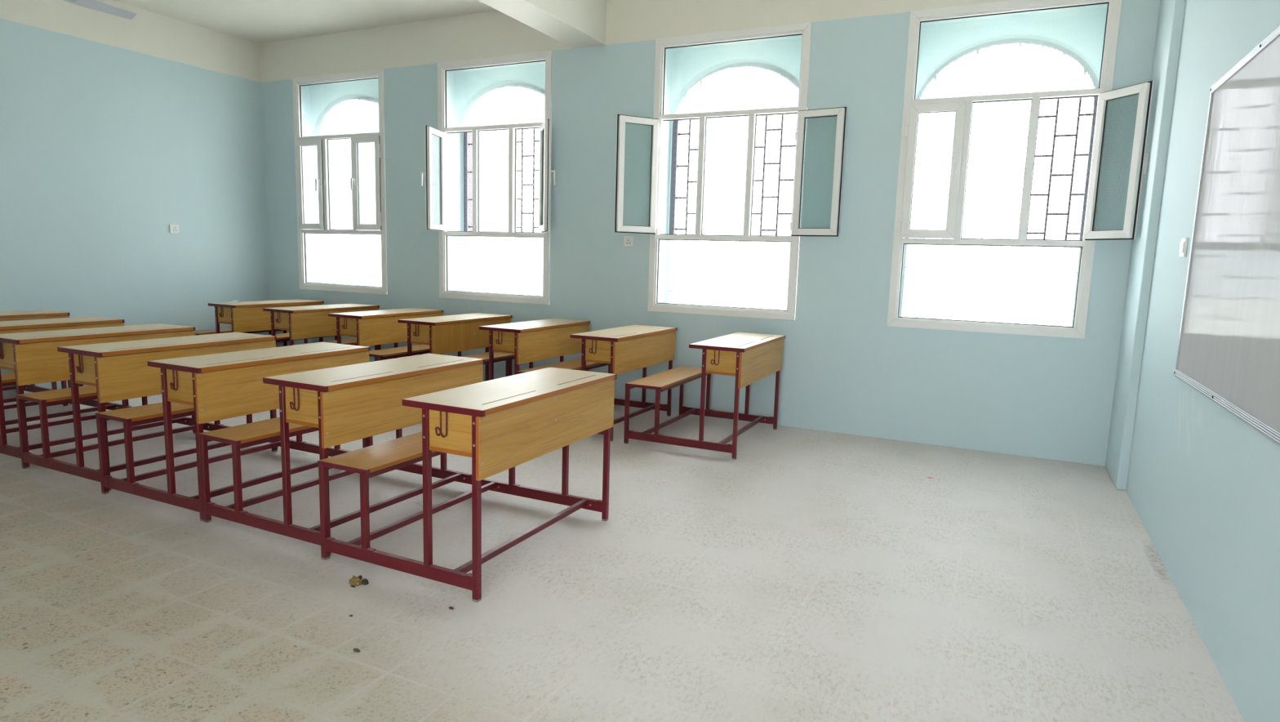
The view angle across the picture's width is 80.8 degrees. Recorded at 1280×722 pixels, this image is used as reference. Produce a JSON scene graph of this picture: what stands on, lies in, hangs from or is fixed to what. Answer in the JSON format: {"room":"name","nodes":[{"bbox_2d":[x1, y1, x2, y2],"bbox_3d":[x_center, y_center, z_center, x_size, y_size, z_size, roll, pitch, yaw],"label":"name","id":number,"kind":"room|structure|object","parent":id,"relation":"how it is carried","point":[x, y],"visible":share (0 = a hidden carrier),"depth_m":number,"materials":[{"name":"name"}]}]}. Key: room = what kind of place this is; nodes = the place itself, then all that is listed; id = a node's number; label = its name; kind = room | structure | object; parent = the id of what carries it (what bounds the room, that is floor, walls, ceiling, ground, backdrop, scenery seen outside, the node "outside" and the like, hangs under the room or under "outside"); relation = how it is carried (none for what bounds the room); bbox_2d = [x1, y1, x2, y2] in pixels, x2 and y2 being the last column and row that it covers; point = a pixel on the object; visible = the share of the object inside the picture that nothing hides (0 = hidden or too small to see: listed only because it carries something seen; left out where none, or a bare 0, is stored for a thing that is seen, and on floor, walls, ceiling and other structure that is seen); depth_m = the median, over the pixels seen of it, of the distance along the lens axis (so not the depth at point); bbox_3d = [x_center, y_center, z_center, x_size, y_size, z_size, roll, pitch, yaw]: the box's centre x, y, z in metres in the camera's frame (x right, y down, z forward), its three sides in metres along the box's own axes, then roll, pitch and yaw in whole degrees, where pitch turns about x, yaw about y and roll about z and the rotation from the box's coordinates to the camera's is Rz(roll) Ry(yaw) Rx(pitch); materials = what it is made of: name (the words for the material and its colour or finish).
{"room":"classroom","nodes":[
{"label":"classroom","id":0,"kind":"room"},
{"bbox_2d":[0,0,269,395],"bbox_3d":[-5.985,-1.330,5.194,0.250,3.512,7.500,5,9,26],"label":"wall","id":1,"kind":"structure","parent":0,"point":[116,131],"depth_m":7.12,"materials":[{"name":"blue paint"}]},
{"bbox_2d":[168,224,179,233],"bbox_3d":[-4.691,-1.331,7.574,0.014,0.087,0.094,5,9,26],"label":"wall socket","id":2,"kind":"object","parent":1,"relation":"attached to","point":[174,228],"visible":1,"depth_m":7.57,"materials":[{"name":"white plastic"}]},
{"bbox_2d":[112,0,497,44],"bbox_3d":[-1.993,-2.817,3.240,8.950,0.200,8.060,5,9,26],"label":"ceiling","id":3,"kind":"structure","parent":0,"point":[257,21],"depth_m":7.11,"materials":[{"name":"beige paint"}]},
{"bbox_2d":[62,0,137,19],"bbox_3d":[-3.796,-2.668,4.884,1.111,0.652,0.980,5,9,26],"label":"ceiling fan","id":4,"kind":"object","parent":3,"relation":"hanging from","point":[91,4],"visible":1,"depth_m":5.17,"materials":[{"name":"grey metal"}]},
{"bbox_2d":[324,36,811,234],"bbox_3d":[-0.295,-1.464,7.033,8.950,4.400,0.107,5,9,26],"label":"wall","id":5,"kind":"structure","parent":0,"point":[469,165],"depth_m":7.63,"materials":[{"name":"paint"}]},
{"bbox_2d":[463,132,472,231],"bbox_3d":[-1.734,-1.815,7.635,0.107,0.973,0.038,5,9,26],"label":"window grille","id":6,"kind":"object","parent":5,"relation":"in","point":[466,212],"depth_m":7.64,"materials":[{"name":"grey metal"}]},
{"bbox_2d":[0,384,1244,721],"bbox_3d":[-2.099,0.833,3.747,8.950,0.150,8.060,5,9,26],"label":"floor","id":7,"kind":"structure","parent":0,"point":[806,575],"depth_m":2.95,"materials":[{"name":"stone"}]},
{"bbox_2d":[0,309,71,404],"bbox_3d":[-5.202,0.004,5.792,0.861,0.750,1.066,5,9,26],"label":"desk","id":8,"kind":"object","parent":7,"relation":"on","point":[41,313],"visible":0.29,"depth_m":5.94,"materials":[{"name":"red paint"}]},
{"bbox_2d":[0,315,124,424],"bbox_3d":[-4.478,0.083,5.377,0.861,0.750,1.066,5,9,26],"label":"desk","id":9,"kind":"object","parent":7,"relation":"on","point":[16,326],"visible":0.32,"depth_m":5.38,"materials":[{"name":"red paint"}]},
{"bbox_2d":[0,323,195,465],"bbox_3d":[-3.731,0.156,5.009,0.861,0.750,1.066,5,9,26],"label":"desk","id":10,"kind":"object","parent":7,"relation":"on","point":[34,357],"visible":0.56,"depth_m":4.53,"materials":[{"name":"red paint"}]},
{"bbox_2d":[0,365,14,370],"bbox_3d":[-3.484,-0.015,4.866,0.259,0.018,1.034,5,9,26],"label":"shelf","id":11,"kind":"object","parent":10,"relation":"attached to","point":[8,367],"depth_m":4.40,"materials":[{"name":"brown wood"}]},
{"bbox_2d":[15,332,276,490],"bbox_3d":[-2.973,0.233,4.613,0.861,0.750,1.066,5,9,26],"label":"desk","id":12,"kind":"object","parent":7,"relation":"on","point":[111,371],"visible":0.67,"depth_m":4.21,"materials":[{"name":"red paint"}]},
{"bbox_2d":[75,379,96,386],"bbox_3d":[-2.725,0.062,4.470,0.259,0.018,1.034,5,9,26],"label":"shelf","id":13,"kind":"object","parent":12,"relation":"attached to","point":[89,382],"depth_m":4.01,"materials":[{"name":"brown wood"}]},
{"bbox_2d":[95,342,370,520],"bbox_3d":[-2.226,0.310,4.217,0.861,0.750,1.066,5,9,26],"label":"desk","id":14,"kind":"object","parent":7,"relation":"on","point":[213,387],"visible":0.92,"depth_m":3.83,"materials":[{"name":"red paint"}]},
{"bbox_2d":[167,397,194,405],"bbox_3d":[-1.979,0.139,4.074,0.259,0.018,1.034,5,9,26],"label":"shelf","id":15,"kind":"object","parent":14,"relation":"attached to","point":[189,401],"depth_m":3.61,"materials":[{"name":"brown wood"}]},
{"bbox_2d":[194,298,324,346],"bbox_3d":[-4.061,-0.258,7.923,0.861,0.750,1.066,5,9,26],"label":"desk","id":16,"kind":"object","parent":7,"relation":"on","point":[246,318],"visible":0.5,"depth_m":7.45,"materials":[{"name":"red paint"}]},
{"bbox_2d":[217,320,231,324],"bbox_3d":[-3.814,-0.429,7.780,0.259,0.018,1.034,5,9,26],"label":"shelf","id":17,"kind":"object","parent":16,"relation":"attached to","point":[219,322],"depth_m":7.32,"materials":[{"name":"brown wood"}]},
{"bbox_2d":[222,300,239,302],"bbox_3d":[-4.085,-0.593,7.509,0.097,0.026,0.131,7,10,35],"label":"paper sheet","id":18,"kind":"object","parent":16,"relation":"on","point":[233,301],"visible":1,"depth_m":7.51,"materials":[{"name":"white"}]},
{"bbox_2d":[262,303,379,360],"bbox_3d":[-3.317,-0.181,7.521,0.861,0.750,1.066,5,9,26],"label":"desk","id":19,"kind":"object","parent":7,"relation":"on","point":[308,324],"visible":0.52,"depth_m":7.06,"materials":[{"name":"red paint"}]},
{"bbox_2d":[274,327,288,330],"bbox_3d":[-3.069,-0.352,7.378,0.259,0.018,1.034,5,9,26],"label":"shelf","id":20,"kind":"object","parent":19,"relation":"attached to","point":[278,328],"depth_m":6.91,"materials":[{"name":"brown wood"}]},
{"bbox_2d":[198,353,484,554],"bbox_3d":[-1.474,0.382,3.850,0.861,0.750,1.066,6,9,26],"label":"desk","id":21,"kind":"object","parent":7,"relation":"on","point":[347,403],"visible":0.85,"depth_m":3.49,"materials":[{"name":"red paint"}]},
{"bbox_2d":[285,417,318,427],"bbox_3d":[-1.228,0.212,3.706,0.259,0.018,1.034,6,9,26],"label":"shelf","id":22,"kind":"object","parent":21,"relation":"attached to","point":[312,422],"depth_m":3.24,"materials":[{"name":"brown wood"}]},
{"bbox_2d":[353,647,360,652],"bbox_3d":[-0.943,0.960,2.501,0.033,0.008,0.017,5,9,26],"label":"chip","id":23,"kind":"object","parent":7,"relation":"on","point":[357,650],"visible":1,"depth_m":2.50,"materials":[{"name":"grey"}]},
{"bbox_2d":[348,574,368,586],"bbox_3d":[-1.124,0.873,3.001,0.070,0.031,0.061,-4,10,-37],"label":"clump","id":24,"kind":"object","parent":7,"relation":"on","point":[354,580],"visible":1,"depth_m":2.99,"materials":[{"name":"brown"}]},
{"bbox_2d":[292,307,443,360],"bbox_3d":[-2.563,-0.109,7.162,0.861,0.750,1.066,5,9,26],"label":"desk","id":25,"kind":"object","parent":7,"relation":"on","point":[371,327],"visible":0.56,"depth_m":6.72,"materials":[{"name":"red paint"}]},
{"bbox_2d":[339,333,356,337],"bbox_3d":[-2.316,-0.280,7.019,0.259,0.018,1.034,5,9,26],"label":"shelf","id":26,"kind":"object","parent":25,"relation":"attached to","point":[354,335],"depth_m":6.56,"materials":[{"name":"brown wood"}]},
{"bbox_2d":[368,312,512,381],"bbox_3d":[-1.821,-0.033,6.774,0.861,0.750,1.066,6,9,26],"label":"desk","id":27,"kind":"object","parent":7,"relation":"on","point":[437,335],"visible":0.61,"depth_m":6.42,"materials":[{"name":"red paint"}]},
{"bbox_2d":[410,341,429,344],"bbox_3d":[-1.575,-0.204,6.629,0.259,0.018,1.034,6,9,26],"label":"shelf","id":28,"kind":"object","parent":27,"relation":"attached to","point":[414,342],"depth_m":6.17,"materials":[{"name":"brown wood"}]},
{"bbox_2d":[317,367,617,602],"bbox_3d":[-0.742,0.458,3.462,0.861,0.750,1.066,5,9,25],"label":"desk","id":29,"kind":"object","parent":7,"relation":"on","point":[503,424],"visible":1,"depth_m":3.13,"materials":[{"name":"brown wood"}]},
{"bbox_2d":[429,444,471,457],"bbox_3d":[-0.494,0.287,3.319,0.259,0.018,1.034,5,9,25],"label":"shelf","id":30,"kind":"object","parent":29,"relation":"attached to","point":[452,449],"depth_m":2.85,"materials":[{"name":"brown wood"}]},
{"bbox_2d":[460,318,590,380],"bbox_3d":[-1.071,0.039,6.406,0.861,0.750,1.066,6,9,26],"label":"desk","id":31,"kind":"object","parent":7,"relation":"on","point":[526,341],"visible":0.7,"depth_m":6.03,"materials":[{"name":"red paint"}]},
{"bbox_2d":[492,349,514,353],"bbox_3d":[-0.824,-0.131,6.262,0.259,0.018,1.034,6,9,26],"label":"shelf","id":32,"kind":"object","parent":31,"relation":"attached to","point":[512,351],"depth_m":5.80,"materials":[{"name":"brown wood"}]},
{"bbox_2d":[515,324,676,441],"bbox_3d":[-0.323,0.117,6.006,0.861,0.750,1.066,5,9,26],"label":"desk","id":33,"kind":"object","parent":7,"relation":"on","point":[625,348],"visible":0.77,"depth_m":5.74,"materials":[{"name":"red paint"}]},
{"bbox_2d":[585,358,610,364],"bbox_3d":[-0.076,-0.054,5.863,0.259,0.018,1.034,5,9,26],"label":"shelf","id":34,"kind":"object","parent":33,"relation":"attached to","point":[595,360],"depth_m":5.40,"materials":[{"name":"brown wood"}]},
{"bbox_2d":[623,332,785,459],"bbox_3d":[0.508,0.196,5.612,0.861,0.750,1.066,5,9,25],"label":"desk","id":35,"kind":"object","parent":7,"relation":"on","point":[751,357],"visible":1,"depth_m":5.30,"materials":[{"name":"red paint"}]},
{"bbox_2d":[705,370,735,375],"bbox_3d":[0.757,0.024,5.472,0.259,0.018,1.034,5,9,25],"label":"shelf","id":36,"kind":"object","parent":35,"relation":"attached to","point":[720,372],"depth_m":5.00,"materials":[{"name":"brown wood"}]},
{"bbox_2d":[259,0,1159,466],"bbox_3d":[-0.398,-1.395,6.834,8.850,3.512,0.353,5,9,26],"label":"wall","id":37,"kind":"structure","parent":0,"point":[845,371],"depth_m":6.00,"materials":[{"name":"blue paint"}]},
{"bbox_2d":[292,68,386,294],"bbox_3d":[-3.183,-1.859,7.936,1.290,2.247,0.141,5,9,26],"label":"window","id":38,"kind":"structure","parent":37,"relation":"in","point":[340,153],"depth_m":7.97,"materials":[{"name":"white"}]},
{"bbox_2d":[420,50,555,304],"bbox_3d":[-1.363,-1.661,6.895,1.507,2.247,0.439,5,9,26],"label":"window","id":39,"kind":"structure","parent":37,"relation":"in","point":[493,98],"depth_m":7.09,"materials":[{"name":"white"}]},
{"bbox_2d":[515,128,539,231],"bbox_3d":[-1.083,-1.752,7.321,0.266,0.974,0.038,5,9,26],"label":"window grille","id":40,"kind":"object","parent":37,"relation":"in","point":[521,199],"depth_m":7.33,"materials":[{"name":"grey metal"}]},
{"bbox_2d":[477,0,606,48],"bbox_3d":[-2.039,-2.514,3.211,0.325,0.415,7.300,5,9,26],"label":"ceiling beam","id":41,"kind":"structure","parent":37,"relation":"attached to","point":[575,24],"depth_m":5.95,"materials":[{"name":"beige paint"}]},
{"bbox_2d":[623,235,634,246],"bbox_3d":[-0.099,-1.037,6.524,0.095,0.092,0.014,5,9,26],"label":"wall socket","id":42,"kind":"object","parent":37,"relation":"attached to","point":[628,240],"visible":1,"depth_m":6.52,"materials":[{"name":"white plastic"}]},
{"bbox_2d":[669,120,699,234],"bbox_3d":[0.394,-1.609,6.610,0.250,0.977,0.038,5,9,26],"label":"window grille","id":43,"kind":"object","parent":37,"relation":"in","point":[674,166],"depth_m":6.62,"materials":[{"name":"grey metal"}]},
{"bbox_2d":[614,22,847,319],"bbox_3d":[0.669,-1.470,5.940,1.815,2.247,0.395,5,9,26],"label":"window","id":44,"kind":"structure","parent":37,"relation":"in","point":[725,80],"depth_m":6.09,"materials":[{"name":"white"}]},
{"bbox_2d":[751,113,797,235],"bbox_3d":[1.120,-1.539,6.260,0.342,0.978,0.038,5,9,26],"label":"window grille","id":45,"kind":"object","parent":37,"relation":"in","point":[766,129],"depth_m":6.26,"materials":[{"name":"grey metal"}]},
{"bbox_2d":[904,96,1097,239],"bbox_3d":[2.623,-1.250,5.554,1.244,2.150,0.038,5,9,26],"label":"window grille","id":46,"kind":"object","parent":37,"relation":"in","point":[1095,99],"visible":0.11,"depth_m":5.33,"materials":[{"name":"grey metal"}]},
{"bbox_2d":[886,0,1153,338],"bbox_3d":[2.580,-1.305,5.151,1.525,2.247,0.365,8,10,38],"label":"window","id":47,"kind":"structure","parent":37,"relation":"in","point":[978,76],"depth_m":5.23,"materials":[{"name":"white"}]},
{"bbox_2d":[1125,0,1279,721],"bbox_3d":[1.734,-0.590,1.475,0.250,3.512,7.500,5,9,26],"label":"wall","id":48,"kind":"structure","parent":0,"point":[1203,483],"depth_m":3.06,"materials":[{"name":"blue paint"}]},
{"bbox_2d":[1105,0,1185,490],"bbox_3d":[3.125,-0.984,4.607,0.070,3.512,0.607,5,9,26],"label":"pillar","id":49,"kind":"structure","parent":48,"relation":"attached to","point":[1171,15],"depth_m":4.50,"materials":[{"name":"blue paint"}]},
{"bbox_2d":[1178,237,1187,257],"bbox_3d":[2.616,-0.546,3.620,0.015,0.090,0.100,5,9,26],"label":"light switch","id":50,"kind":"object","parent":48,"relation":"attached to","point":[1183,246],"visible":1,"depth_m":3.59,"materials":[{"name":"white plastic"}]},
{"bbox_2d":[1173,25,1279,444],"bbox_3d":[1.981,-0.437,2.332,0.020,1.292,2.411,5,9,26],"label":"whiteboard","id":51,"kind":"object","parent":48,"relation":"attached to","point":[1228,350],"visible":1,"depth_m":2.71,"materials":[{"name":"silver metal"}]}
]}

